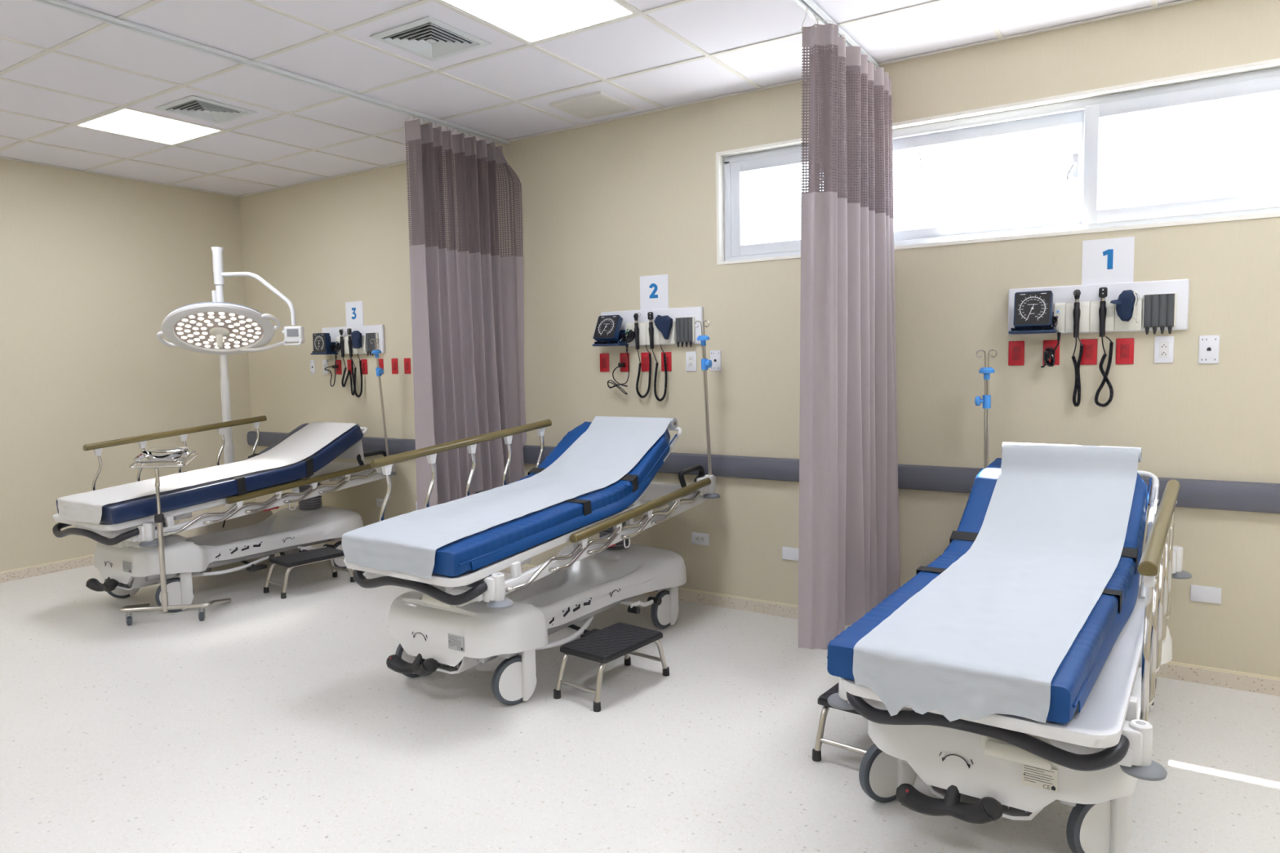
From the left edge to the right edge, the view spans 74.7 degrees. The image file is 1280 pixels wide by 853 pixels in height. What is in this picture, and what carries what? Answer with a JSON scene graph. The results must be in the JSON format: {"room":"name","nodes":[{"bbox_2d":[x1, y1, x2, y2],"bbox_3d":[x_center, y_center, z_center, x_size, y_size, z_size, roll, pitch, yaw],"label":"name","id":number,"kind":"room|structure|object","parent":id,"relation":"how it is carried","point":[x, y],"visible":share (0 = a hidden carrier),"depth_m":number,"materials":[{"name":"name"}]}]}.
{"room":"hospital room","nodes":[
{"label":"hospital room","id":0,"kind":"room"},
{"bbox_2d":[0,158,255,571],"bbox_3d":[-5.044,-0.348,4.887,0.100,3.020,6.330,2,5,33],"label":"wall","id":1,"kind":"structure","parent":0,"point":[92,266],"depth_m":6.27,"materials":[{"name":"beige paint"}]},
{"bbox_2d":[0,554,94,582],"bbox_3d":[-5.036,1.130,4.871,0.012,0.077,6.088,2,5,33],"label":"baseboard","id":2,"kind":"structure","parent":1,"relation":"attached to","point":[88,560],"depth_m":6.04,"materials":[{"name":"stone"}]},
{"bbox_2d":[0,0,1197,197],"bbox_3d":[-1.205,-1.687,2.236,9.350,0.133,6.430,2,5,33],"label":"ceiling","id":3,"kind":"structure","parent":0,"point":[60,69],"depth_m":4.15,"materials":[{"name":"white tile"}]},
{"bbox_2d":[74,107,222,145],"bbox_3d":[-2.983,-1.832,5.109,0.585,0.029,0.585,2,5,33],"label":"recessed light","id":4,"kind":"object","parent":3,"relation":"in","point":[124,122],"visible":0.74,"depth_m":5.10,"materials":[{"name":"white plastic"}]},
{"bbox_2d":[155,95,257,124],"bbox_3d":[-2.470,-1.807,4.780,0.380,0.030,0.380,2,5,33],"label":"ceiling vent","id":5,"kind":"object","parent":3,"relation":"in","point":[192,106],"visible":1,"depth_m":4.76,"materials":[{"name":"white metal"}]},
{"bbox_2d":[31,0,510,144],"bbox_3d":[-2.527,-1.652,3.011,0.052,0.015,6.098,2,5,33],"label":"track","id":6,"kind":"object","parent":3,"relation":"attached to","point":[59,4],"visible":1,"depth_m":4.00,"materials":[{"name":"white metal"}]},
{"bbox_2d":[404,115,526,510],"bbox_3d":[-1.080,-0.507,5.297,0.234,2.671,0.856,2,6,38],"label":"privacy curtain","id":7,"kind":"object","parent":6,"relation":"hanging from","point":[468,306],"visible":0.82,"depth_m":5.26,"materials":[{"name":"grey fabric"}]},
{"bbox_2d":[369,16,491,61],"bbox_3d":[-0.946,-1.758,3.804,0.380,0.030,0.380,2,5,33],"label":"ceiling vent","id":8,"kind":"object","parent":3,"relation":"in","point":[428,37],"visible":1,"depth_m":3.79,"materials":[{"name":"white metal"}]},
{"bbox_2d":[439,0,636,44],"bbox_3d":[-0.416,-1.749,3.464,0.585,0.029,0.585,2,5,33],"label":"recessed light","id":9,"kind":"object","parent":3,"relation":"in","point":[531,21],"visible":0.84,"depth_m":3.55,"materials":[{"name":"white plastic"}]},
{"bbox_2d":[548,91,636,119],"bbox_3d":[-0.270,-1.842,4.828,0.360,0.014,0.360,2,5,33],"label":"ceiling panel","id":10,"kind":"object","parent":3,"relation":"in","point":[599,104],"visible":1,"depth_m":4.81,"materials":[{"name":"white"}]},
{"bbox_2d":[793,0,879,67],"bbox_3d":[-0.456,-1.585,1.685,0.052,0.015,6.098,2,5,33],"label":"track","id":11,"kind":"object","parent":3,"relation":"attached to","point":[811,6],"visible":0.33,"depth_m":3.61,"materials":[{"name":"white metal"}]},
{"bbox_2d":[798,6,900,649],"bbox_3d":[0.972,-0.424,3.872,0.198,2.686,0.978,2,6,35],"label":"privacy curtain","id":12,"kind":"object","parent":11,"relation":"hanging from","point":[849,549],"visible":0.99,"depth_m":3.73,"materials":[{"name":"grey fabric"}]},
{"bbox_2d":[0,542,1279,852],"bbox_3d":[-1.151,1.327,2.473,9.350,0.080,6.430,2,5,33],"label":"floor","id":13,"kind":"structure","parent":0,"point":[267,722],"depth_m":3.22,"materials":[{"name":"tile"}]},
{"bbox_2d":[120,451,231,625],"bbox_3d":[-2.768,0.637,4.960,0.495,0.963,0.401,-2,5,-9],"label":"stand","id":14,"kind":"object","parent":13,"relation":"on","point":[159,518],"visible":0.93,"depth_m":4.80,"materials":[{"name":"silver metal"}]},
{"bbox_2d":[133,448,194,463],"bbox_3d":[-2.770,0.172,4.882,0.280,0.061,0.220,-2,5,-9],"label":"steel tray","id":15,"kind":"object","parent":14,"relation":"on","point":[140,459],"visible":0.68,"depth_m":4.80,"materials":[{"name":"silver metal"}]},
{"bbox_2d":[140,446,188,459],"bbox_3d":[-2.756,0.158,4.849,0.252,0.072,0.139,-2,5,-8],"label":"dish","id":16,"kind":"object","parent":15,"relation":"in","point":[160,452],"visible":0.99,"depth_m":4.84,"materials":[{"name":"silver metal"}]},
{"bbox_2d":[52,415,395,612],"bbox_3d":[-2.706,0.512,5.678,0.906,1.099,2.034,2,5,33],"label":"stretcher","id":17,"kind":"object","parent":13,"relation":"on","point":[127,558],"visible":0.81,"depth_m":5.35,"materials":[{"name":"white plastic"}]},
{"bbox_2d":[115,575,179,590],"bbox_3d":[-3.047,0.900,5.166,0.340,0.127,0.295,2,5,33],"label":"tray","id":18,"kind":"object","parent":17,"relation":"on","point":[135,582],"depth_m":5.01,"materials":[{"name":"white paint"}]},
{"bbox_2d":[56,422,363,524],"bbox_3d":[-2.721,0.258,5.509,0.668,0.426,1.734,2,5,33],"label":"mattress","id":19,"kind":"object","parent":17,"relation":"on","point":[144,506],"visible":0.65,"depth_m":5.23,"materials":[{"name":"blue leather"}]},
{"bbox_2d":[57,422,364,525],"bbox_3d":[-2.716,0.253,5.492,0.535,0.446,1.774,2,5,34],"label":"paper","id":20,"kind":"object","parent":19,"relation":"on","point":[86,507],"visible":0.95,"depth_m":5.45,"materials":[{"name":"white paper"}]},
{"bbox_2d":[369,338,388,456],"bbox_3d":[-1.895,-0.173,6.150,0.106,0.939,0.087,-4,5,-34],"label":"pole","id":21,"kind":"object","parent":17,"relation":"on","point":[380,371],"visible":0.98,"depth_m":6.14,"materials":[{"name":"silver metal"}]},
{"bbox_2d":[156,246,304,572],"bbox_3d":[-2.918,-0.120,5.942,0.837,2.325,0.832,2,5,33],"label":"lamp","id":22,"kind":"object","parent":13,"relation":"on","point":[218,327],"visible":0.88,"depth_m":5.95,"materials":[{"name":"white metal"}]},
{"bbox_2d":[263,546,355,599],"bbox_3d":[-2.185,0.955,5.550,0.259,0.218,0.520,3,6,39],"label":"step stool","id":23,"kind":"object","parent":13,"relation":"on","point":[291,561],"visible":0.89,"depth_m":5.46,"materials":[{"name":"black rubber"}]},
{"bbox_2d":[343,419,719,705],"bbox_3d":[-0.441,0.568,4.236,0.906,1.132,2.017,2,5,34],"label":"stretcher","id":24,"kind":"object","parent":13,"relation":"on","point":[448,624],"visible":0.76,"depth_m":3.77,"materials":[{"name":"white plastic"}]},
{"bbox_2d":[343,421,676,576],"bbox_3d":[-0.527,0.272,4.069,0.727,0.470,1.685,2,5,34],"label":"mattress","id":25,"kind":"object","parent":24,"relation":"on","point":[479,549],"visible":0.5,"depth_m":3.75,"materials":[{"name":"blue leather"}]},
{"bbox_2d":[341,416,677,579],"bbox_3d":[-0.536,0.263,4.050,0.589,0.518,1.714,2,6,37],"label":"paper","id":26,"kind":"object","parent":25,"relation":"on","point":[611,446],"visible":1,"depth_m":3.95,"materials":[{"name":"grey paper"}]},
{"bbox_2d":[694,320,712,475],"bbox_3d":[0.374,-0.125,4.686,0.103,0.928,0.087,-4,5,-32],"label":"pole","id":27,"kind":"object","parent":24,"relation":"on","point":[706,363],"visible":1,"depth_m":4.68,"materials":[{"name":"silver metal"}]},
{"bbox_2d":[553,622,669,711],"bbox_3d":[-0.121,1.058,3.762,0.265,0.218,0.520,2,6,38],"label":"step stool","id":28,"kind":"object","parent":13,"relation":"on","point":[604,646],"visible":1,"depth_m":3.68,"materials":[{"name":"black rubber"}]},
{"bbox_2d":[812,683,867,761],"bbox_3d":[0.879,1.088,3.158,0.265,0.218,0.520,2,6,38],"label":"step stool","id":29,"kind":"object","parent":13,"relation":"on","point":[823,699],"visible":0.2,"depth_m":3.04,"materials":[{"name":"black metal"}]},
{"bbox_2d":[827,470,1191,852],"bbox_3d":[1.430,0.708,3.044,0.906,0.974,2.017,2,5,35],"label":"stretcher","id":30,"kind":"object","parent":13,"relation":"on","point":[992,767],"visible":0.57,"depth_m":2.37,"materials":[{"name":"white plastic"}]},
{"bbox_2d":[926,784,1043,820],"bbox_3d":[1.063,1.033,2.534,0.340,0.127,0.295,2,5,35],"label":"pedal","id":31,"kind":"object","parent":30,"relation":"on","point":[1011,813],"depth_m":2.40,"materials":[{"name":"black plastic"}]},
{"bbox_2d":[974,349,997,468],"bbox_3d":[1.617,0.095,3.945,0.088,0.910,0.075,-1,4,1],"label":"pole","id":32,"kind":"object","parent":30,"relation":"on","point":[986,400],"visible":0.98,"depth_m":3.92,"materials":[{"name":"silver metal"}]},
{"bbox_2d":[826,457,1151,724],"bbox_3d":[1.308,0.437,2.919,0.708,0.471,1.714,2,5,35],"label":"mattress","id":33,"kind":"object","parent":30,"relation":"on","point":[1073,680],"visible":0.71,"depth_m":2.69,"materials":[{"name":"blue leather"}]},
{"bbox_2d":[852,442,1142,723],"bbox_3d":[1.309,0.441,2.873,0.519,0.614,1.697,2,6,37],"label":"paper","id":34,"kind":"object","parent":33,"relation":"on","point":[991,633],"visible":1,"depth_m":2.72,"materials":[{"name":"grey paper"}]},
{"bbox_2d":[239,0,1279,677],"bbox_3d":[0.494,-0.452,4.951,9.150,3.020,0.230,2,5,33],"label":"wall","id":35,"kind":"structure","parent":0,"point":[606,206],"depth_m":4.60,"materials":[{"name":"beige paint"}]},
{"bbox_2d":[310,360,315,374],"bbox_3d":[-2.670,-0.483,6.842,0.060,0.116,0.008,2,5,33],"label":"socket","id":36,"kind":"object","parent":35,"relation":"attached to","point":[312,362],"visible":1,"depth_m":6.84,"materials":[{"name":"white plastic"}]},
{"bbox_2d":[322,360,328,374],"bbox_3d":[-2.534,-0.479,6.755,0.062,0.117,0.010,2,5,33],"label":"socket","id":37,"kind":"object","parent":35,"relation":"attached to","point":[325,363],"visible":0.91,"depth_m":6.75,"materials":[{"name":"white plastic"}]},
{"bbox_2d":[335,360,342,374],"bbox_3d":[-2.396,-0.471,6.666,0.066,0.116,0.010,2,5,33],"label":"socket","id":38,"kind":"object","parent":35,"relation":"attached to","point":[339,371],"visible":0.91,"depth_m":6.66,"materials":[{"name":"red plastic"}]},
{"bbox_2d":[346,359,353,374],"bbox_3d":[-2.277,-0.468,6.590,0.066,0.116,0.010,2,5,33],"label":"socket","id":39,"kind":"object","parent":35,"relation":"attached to","point":[348,362],"visible":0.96,"depth_m":6.59,"materials":[{"name":"red plastic"}]},
{"bbox_2d":[321,324,385,355],"bbox_3d":[-2.240,-0.673,6.541,0.717,0.217,0.022,2,5,33],"label":"board","id":40,"kind":"object","parent":35,"relation":"attached to","point":[334,332],"visible":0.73,"depth_m":6.46,"materials":[{"name":"white plastic"}]},
{"bbox_2d":[311,333,340,355],"bbox_3d":[-2.456,-0.649,6.590,0.255,0.167,0.129,2,5,33],"label":"pressure gauge","id":41,"kind":"object","parent":40,"relation":"attached to","point":[322,345],"visible":1,"depth_m":6.55,"materials":[{"name":"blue plastic"}]},
{"bbox_2d":[335,335,366,354],"bbox_3d":[-2.242,-0.634,6.515,0.345,0.136,0.029,2,5,33],"label":"station","id":42,"kind":"object","parent":40,"relation":"attached to","point":[363,349],"visible":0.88,"depth_m":6.49,"materials":[{"name":"white plastic"}]},
{"bbox_2d":[324,354,337,386],"bbox_3d":[-2.429,-0.444,6.647,0.174,0.257,0.056,3,6,39],"label":"power cord","id":43,"kind":"object","parent":42,"relation":"hanging from","point":[335,366],"visible":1,"depth_m":6.63,"materials":[{"name":"black plastic"}]},
{"bbox_2d":[338,328,355,395],"bbox_3d":[-2.297,-0.499,6.540,0.148,0.519,0.064,2,5,33],"label":"otoscope","id":44,"kind":"object","parent":42,"relation":"in","point":[340,331],"visible":1,"depth_m":6.54,"materials":[{"name":"black plastic"}]},
{"bbox_2d":[346,328,363,397],"bbox_3d":[-2.200,-0.491,6.495,0.116,0.536,0.039,0,5,9],"label":"ophthalmoscope","id":45,"kind":"object","parent":42,"relation":"in","point":[348,330],"visible":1,"depth_m":6.48,"materials":[{"name":"black plastic"}]},
{"bbox_2d":[351,330,361,348],"bbox_3d":[-2.172,-0.664,6.414,0.102,0.138,0.046,2,5,33],"label":"pressure cuff","id":46,"kind":"object","parent":42,"relation":"in","point":[356,335],"visible":1,"depth_m":6.40,"materials":[{"name":"blue fabric"}]},
{"bbox_2d":[365,332,378,355],"bbox_3d":[-2.040,-0.626,6.386,0.124,0.174,0.029,2,5,33],"label":"dispenser","id":47,"kind":"object","parent":40,"relation":"attached to","point":[370,347],"visible":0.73,"depth_m":6.37,"materials":[{"name":"white plastic"}]},
{"bbox_2d":[345,301,364,326],"bbox_3d":[-2.219,-0.844,6.521,0.201,0.253,0.004,2,5,33],"label":"number sign","id":48,"kind":"object","parent":35,"relation":"attached to","point":[354,309],"visible":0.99,"depth_m":6.52,"materials":[{"name":"white paper"}]},
{"bbox_2d":[360,359,367,373],"bbox_3d":[-2.137,-0.463,6.500,0.066,0.116,0.010,2,5,33],"label":"socket","id":49,"kind":"object","parent":35,"relation":"attached to","point":[364,362],"visible":1,"depth_m":6.49,"materials":[{"name":"red plastic"}]},
{"bbox_2d":[378,359,383,373],"bbox_3d":[-1.982,-0.458,6.401,0.066,0.116,0.010,2,5,33],"label":"socket","id":50,"kind":"object","parent":35,"relation":"attached to","point":[380,361],"visible":0.4,"depth_m":6.39,"materials":[{"name":"red plastic"}]},
{"bbox_2d":[376,497,386,507],"bbox_3d":[-2.006,0.592,6.511,0.112,0.066,0.010,2,5,33],"label":"socket","id":51,"kind":"object","parent":35,"relation":"attached to","point":[379,501],"visible":0.73,"depth_m":6.52,"materials":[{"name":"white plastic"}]},
{"bbox_2d":[391,358,398,373],"bbox_3d":[-1.847,-0.454,6.314,0.066,0.116,0.010,2,5,33],"label":"socket","id":52,"kind":"object","parent":35,"relation":"attached to","point":[394,361],"visible":1,"depth_m":6.31,"materials":[{"name":"red plastic"}]},
{"bbox_2d":[404,358,410,373],"bbox_3d":[-1.732,-0.450,6.240,0.066,0.116,0.010,2,5,33],"label":"socket","id":53,"kind":"object","parent":35,"relation":"attached to","point":[406,361],"visible":1,"depth_m":6.23,"materials":[{"name":"red plastic"}]},
{"bbox_2d":[600,353,608,372],"bbox_3d":[-0.224,-0.401,5.275,0.070,0.116,0.010,2,5,33],"label":"socket","id":54,"kind":"object","parent":35,"relation":"attached to","point":[604,357],"visible":1,"depth_m":5.27,"materials":[{"name":"red plastic"}]},
{"bbox_2d":[619,352,629,371],"bbox_3d":[-0.095,-0.397,5.192,0.070,0.116,0.010,2,5,33],"label":"socket","id":55,"kind":"object","parent":35,"relation":"attached to","point":[623,356],"visible":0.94,"depth_m":5.19,"materials":[{"name":"red plastic"}]},
{"bbox_2d":[640,352,650,371],"bbox_3d":[0.036,-0.393,5.108,0.070,0.116,0.010,2,5,33],"label":"socket","id":56,"kind":"object","parent":35,"relation":"attached to","point":[644,356],"visible":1,"depth_m":5.11,"materials":[{"name":"red plastic"}]},
{"bbox_2d":[600,306,703,346],"bbox_3d":[0.063,-0.598,5.065,0.717,0.217,0.022,2,5,33],"label":"board","id":57,"kind":"object","parent":35,"relation":"attached to","point":[696,312],"visible":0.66,"depth_m":4.99,"materials":[{"name":"white plastic"}]},
{"bbox_2d":[592,315,634,346],"bbox_3d":[-0.158,-0.584,5.105,0.255,0.186,0.149,2,5,33],"label":"pressure gauge","id":58,"kind":"object","parent":57,"relation":"attached to","point":[607,332],"visible":1,"depth_m":5.08,"materials":[{"name":"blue plastic"}]},
{"bbox_2d":[625,320,676,345],"bbox_3d":[0.062,-0.559,5.039,0.345,0.136,0.029,2,5,33],"label":"station","id":59,"kind":"object","parent":57,"relation":"attached to","point":[644,338],"visible":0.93,"depth_m":5.04,"materials":[{"name":"white plastic"}]},
{"bbox_2d":[607,345,629,395],"bbox_3d":[-0.126,-0.347,5.166,0.166,0.301,0.062,2,5,33],"label":"power cord","id":60,"kind":"object","parent":59,"relation":"hanging from","point":[620,364],"visible":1,"depth_m":5.15,"materials":[{"name":"black plastic"}]},
{"bbox_2d":[633,312,651,398],"bbox_3d":[0.011,-0.427,5.060,0.111,0.517,0.060,1,5,28],"label":"otoscope","id":61,"kind":"object","parent":59,"relation":"in","point":[636,316],"visible":1,"depth_m":5.06,"materials":[{"name":"black plastic"}]},
{"bbox_2d":[647,311,667,401],"bbox_3d":[0.107,-0.416,5.016,0.116,0.536,0.039,0,5,9],"label":"ophthalmoscope","id":62,"kind":"object","parent":59,"relation":"in","point":[650,315],"visible":1,"depth_m":5.00,"materials":[{"name":"black plastic"}]},
{"bbox_2d":[653,315,672,339],"bbox_3d":[0.135,-0.585,4.937,0.120,0.148,0.046,2,5,33],"label":"pressure cuff","id":63,"kind":"object","parent":59,"relation":"in","point":[664,324],"visible":1,"depth_m":4.92,"materials":[{"name":"blue fabric"}]},
{"bbox_2d":[675,316,695,347],"bbox_3d":[0.264,-0.552,4.910,0.124,0.174,0.029,2,5,33],"label":"dispenser","id":64,"kind":"object","parent":57,"relation":"attached to","point":[685,326],"visible":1,"depth_m":4.89,"materials":[{"name":"white plastic"}]},
{"bbox_2d":[640,274,668,310],"bbox_3d":[0.085,-0.775,5.045,0.199,0.265,0.004,2,5,33],"label":"number sign","id":65,"kind":"object","parent":35,"relation":"attached to","point":[654,289],"visible":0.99,"depth_m":5.04,"materials":[{"name":"white paper"}]},
{"bbox_2d":[661,351,671,371],"bbox_3d":[0.157,-0.389,5.030,0.070,0.116,0.010,2,5,33],"label":"socket","id":66,"kind":"object","parent":35,"relation":"attached to","point":[668,361],"visible":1,"depth_m":5.02,"materials":[{"name":"red plastic"}]},
{"bbox_2d":[685,351,696,371],"bbox_3d":[0.300,-0.383,4.939,0.070,0.118,0.010,2,5,33],"label":"socket","id":67,"kind":"object","parent":35,"relation":"attached to","point":[691,356],"visible":1,"depth_m":4.93,"materials":[{"name":"white plastic"}]},
{"bbox_2d":[691,532,709,545],"bbox_3d":[0.358,0.669,4.996,0.118,0.072,0.010,2,5,33],"label":"socket","id":68,"kind":"object","parent":35,"relation":"attached to","point":[697,538],"visible":1,"depth_m":4.99,"materials":[{"name":"white plastic"}]},
{"bbox_2d":[710,350,720,370],"bbox_3d":[0.436,-0.381,4.852,0.070,0.118,0.008,2,5,33],"label":"socket","id":69,"kind":"object","parent":35,"relation":"attached to","point":[715,355],"visible":0.98,"depth_m":4.85,"materials":[{"name":"white plastic"}]},
{"bbox_2d":[247,431,1279,514],"bbox_3d":[0.430,0.229,4.885,9.150,0.124,0.052,2,5,33],"label":"guard","id":70,"kind":"object","parent":35,"relation":"attached to","point":[1232,495],"visible":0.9,"depth_m":4.24,"materials":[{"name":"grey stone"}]},
{"bbox_2d":[782,546,799,560],"bbox_3d":[0.863,0.712,4.677,0.150,0.072,0.007,2,5,33],"label":"outlet plate","id":71,"kind":"object","parent":35,"relation":"attached to","point":[788,553],"visible":0.56,"depth_m":4.69,"materials":[{"name":"white plastic"}]},
{"bbox_2d":[323,539,1279,696],"bbox_3d":[0.456,1.024,4.964,9.150,0.077,0.012,2,5,33],"label":"baseboard","id":72,"kind":"structure","parent":35,"relation":"attached to","point":[1247,682],"depth_m":3.74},
{"bbox_2d":[715,57,1279,265],"bbox_3d":[2.086,-1.195,3.855,3.772,0.629,0.237,2,5,33],"label":"trim","id":73,"kind":"structure","parent":35,"relation":"attached to","point":[1274,63],"depth_m":3.90,"materials":[{"name":"white"}]},
{"bbox_2d":[724,66,1279,261],"bbox_3d":[2.057,-1.191,3.810,3.738,0.595,0.156,2,5,33],"label":"window","id":74,"kind":"structure","parent":35,"relation":"in","point":[1087,112],"depth_m":3.88,"materials":[{"name":"white metal"}]},
{"bbox_2d":[1008,341,1024,365],"bbox_3d":[1.788,-0.348,3.985,0.070,0.116,0.010,2,5,33],"label":"socket","id":75,"kind":"object","parent":35,"relation":"attached to","point":[1015,348],"visible":1,"depth_m":3.98,"materials":[{"name":"red plastic"}]},
{"bbox_2d":[1042,339,1059,364],"bbox_3d":[1.914,-0.344,3.904,0.070,0.116,0.010,2,5,33],"label":"socket","id":76,"kind":"object","parent":35,"relation":"attached to","point":[1046,344],"visible":0.5,"depth_m":3.90,"materials":[{"name":"red plastic"}]},
{"bbox_2d":[1080,338,1097,364],"bbox_3d":[2.042,-0.340,3.821,0.070,0.116,0.010,2,5,33],"label":"socket","id":77,"kind":"object","parent":35,"relation":"attached to","point":[1089,357],"visible":1,"depth_m":3.81,"materials":[{"name":"red plastic"}]},
{"bbox_2d":[1008,279,1189,334],"bbox_3d":[2.051,-0.534,3.791,0.717,0.217,0.022,2,5,33],"label":"board","id":78,"kind":"object","parent":35,"relation":"attached to","point":[1090,292],"visible":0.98,"depth_m":3.72,"materials":[{"name":"white plastic"}]},
{"bbox_2d":[1008,290,1058,334],"bbox_3d":[1.811,-0.523,3.855,0.196,0.190,0.130,2,5,33],"label":"pressure gauge","id":79,"kind":"object","parent":78,"relation":"attached to","point":[1033,313],"visible":1,"depth_m":3.81,"materials":[{"name":"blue plastic"}]},
{"bbox_2d":[1053,298,1142,332],"bbox_3d":[2.050,-0.495,3.765,0.345,0.136,0.028,2,5,33],"label":"station","id":80,"kind":"object","parent":78,"relation":"attached to","point":[1089,317],"visible":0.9,"depth_m":3.77,"materials":[{"name":"white plastic"}]},
{"bbox_2d":[1040,332,1061,367],"bbox_3d":[1.894,-0.351,3.864,0.082,0.160,0.065,2,5,33],"label":"power cord","id":81,"kind":"object","parent":80,"relation":"hanging from","point":[1049,353],"visible":1,"depth_m":3.85,"materials":[{"name":"black plastic"}]},
{"bbox_2d":[1071,288,1084,406],"bbox_3d":[1.976,-0.354,3.804,0.076,0.531,0.042,-4,5,-34],"label":"otoscope","id":82,"kind":"object","parent":80,"relation":"in","point":[1077,311],"visible":1,"depth_m":3.81,"materials":[{"name":"black plastic"}]},
{"bbox_2d":[1093,287,1113,407],"bbox_3d":[2.079,-0.352,3.747,0.075,0.535,0.049,0,5,18],"label":"ophthalmoscope","id":83,"kind":"object","parent":80,"relation":"in","point":[1103,291],"visible":1,"depth_m":3.75,"materials":[{"name":"black plastic"}]},
{"bbox_2d":[1110,289,1140,323],"bbox_3d":[2.119,-0.523,3.666,0.116,0.146,0.046,2,5,33],"label":"pressure cuff","id":84,"kind":"object","parent":80,"relation":"in","point":[1126,301],"visible":1,"depth_m":3.65,"materials":[{"name":"blue fabric"}]},
{"bbox_2d":[1142,293,1177,334],"bbox_3d":[2.252,-0.487,3.636,0.124,0.174,0.029,2,5,33],"label":"dispenser","id":85,"kind":"object","parent":78,"relation":"attached to","point":[1159,310],"visible":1,"depth_m":3.63,"materials":[{"name":"white plastic"}]},
{"bbox_2d":[1081,236,1134,284],"bbox_3d":[2.094,-0.709,3.758,0.203,0.262,0.004,2,5,33],"label":"number sign","id":86,"kind":"object","parent":35,"relation":"attached to","point":[1108,260],"visible":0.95,"depth_m":3.75,"materials":[{"name":"white paper"}]},
{"bbox_2d":[1115,337,1134,364],"bbox_3d":[2.164,-0.336,3.744,0.070,0.116,0.010,2,5,33],"label":"socket","id":87,"kind":"object","parent":35,"relation":"attached to","point":[1124,346],"visible":1,"depth_m":3.74,"materials":[{"name":"red plastic"}]},
{"bbox_2d":[1154,336,1173,363],"bbox_3d":[2.288,-0.336,3.664,0.072,0.117,0.010,2,5,33],"label":"socket","id":88,"kind":"object","parent":35,"relation":"attached to","point":[1163,345],"visible":1,"depth_m":3.66,"materials":[{"name":"white plastic"}]},
{"bbox_2d":[1190,584,1221,604],"bbox_3d":[2.461,0.731,3.650,0.112,0.072,0.007,2,5,33],"label":"outlet plate","id":89,"kind":"object","parent":35,"relation":"attached to","point":[1197,593],"visible":1,"depth_m":3.65,"materials":[{"name":"white plastic"}]},
{"bbox_2d":[1198,335,1219,364],"bbox_3d":[2.426,-0.328,3.577,0.073,0.120,0.008,2,5,33],"label":"socket","id":90,"kind":"object","parent":35,"relation":"attached to","point":[1209,345],"visible":1,"depth_m":3.57,"materials":[{"name":"white plastic"}]},
{"label":"outside","id":91,"kind":"structure","parent":0,"visible":0},
{"bbox_3d":[8.981,0.332,17.449,38.000,0.200,29.770,2,5,33],"label":"ground","id":92,"kind":"structure","parent":91,"visible":0},
{"bbox_2d":[798,141,988,231],"bbox_3d":[4.504,-2.890,15.126,3.296,6.756,3.289,2,5,33],"label":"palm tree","id":93,"kind":"object","parent":92,"relation":"on","point":[969,159],"visible":0.1,"depth_m":14.88,"materials":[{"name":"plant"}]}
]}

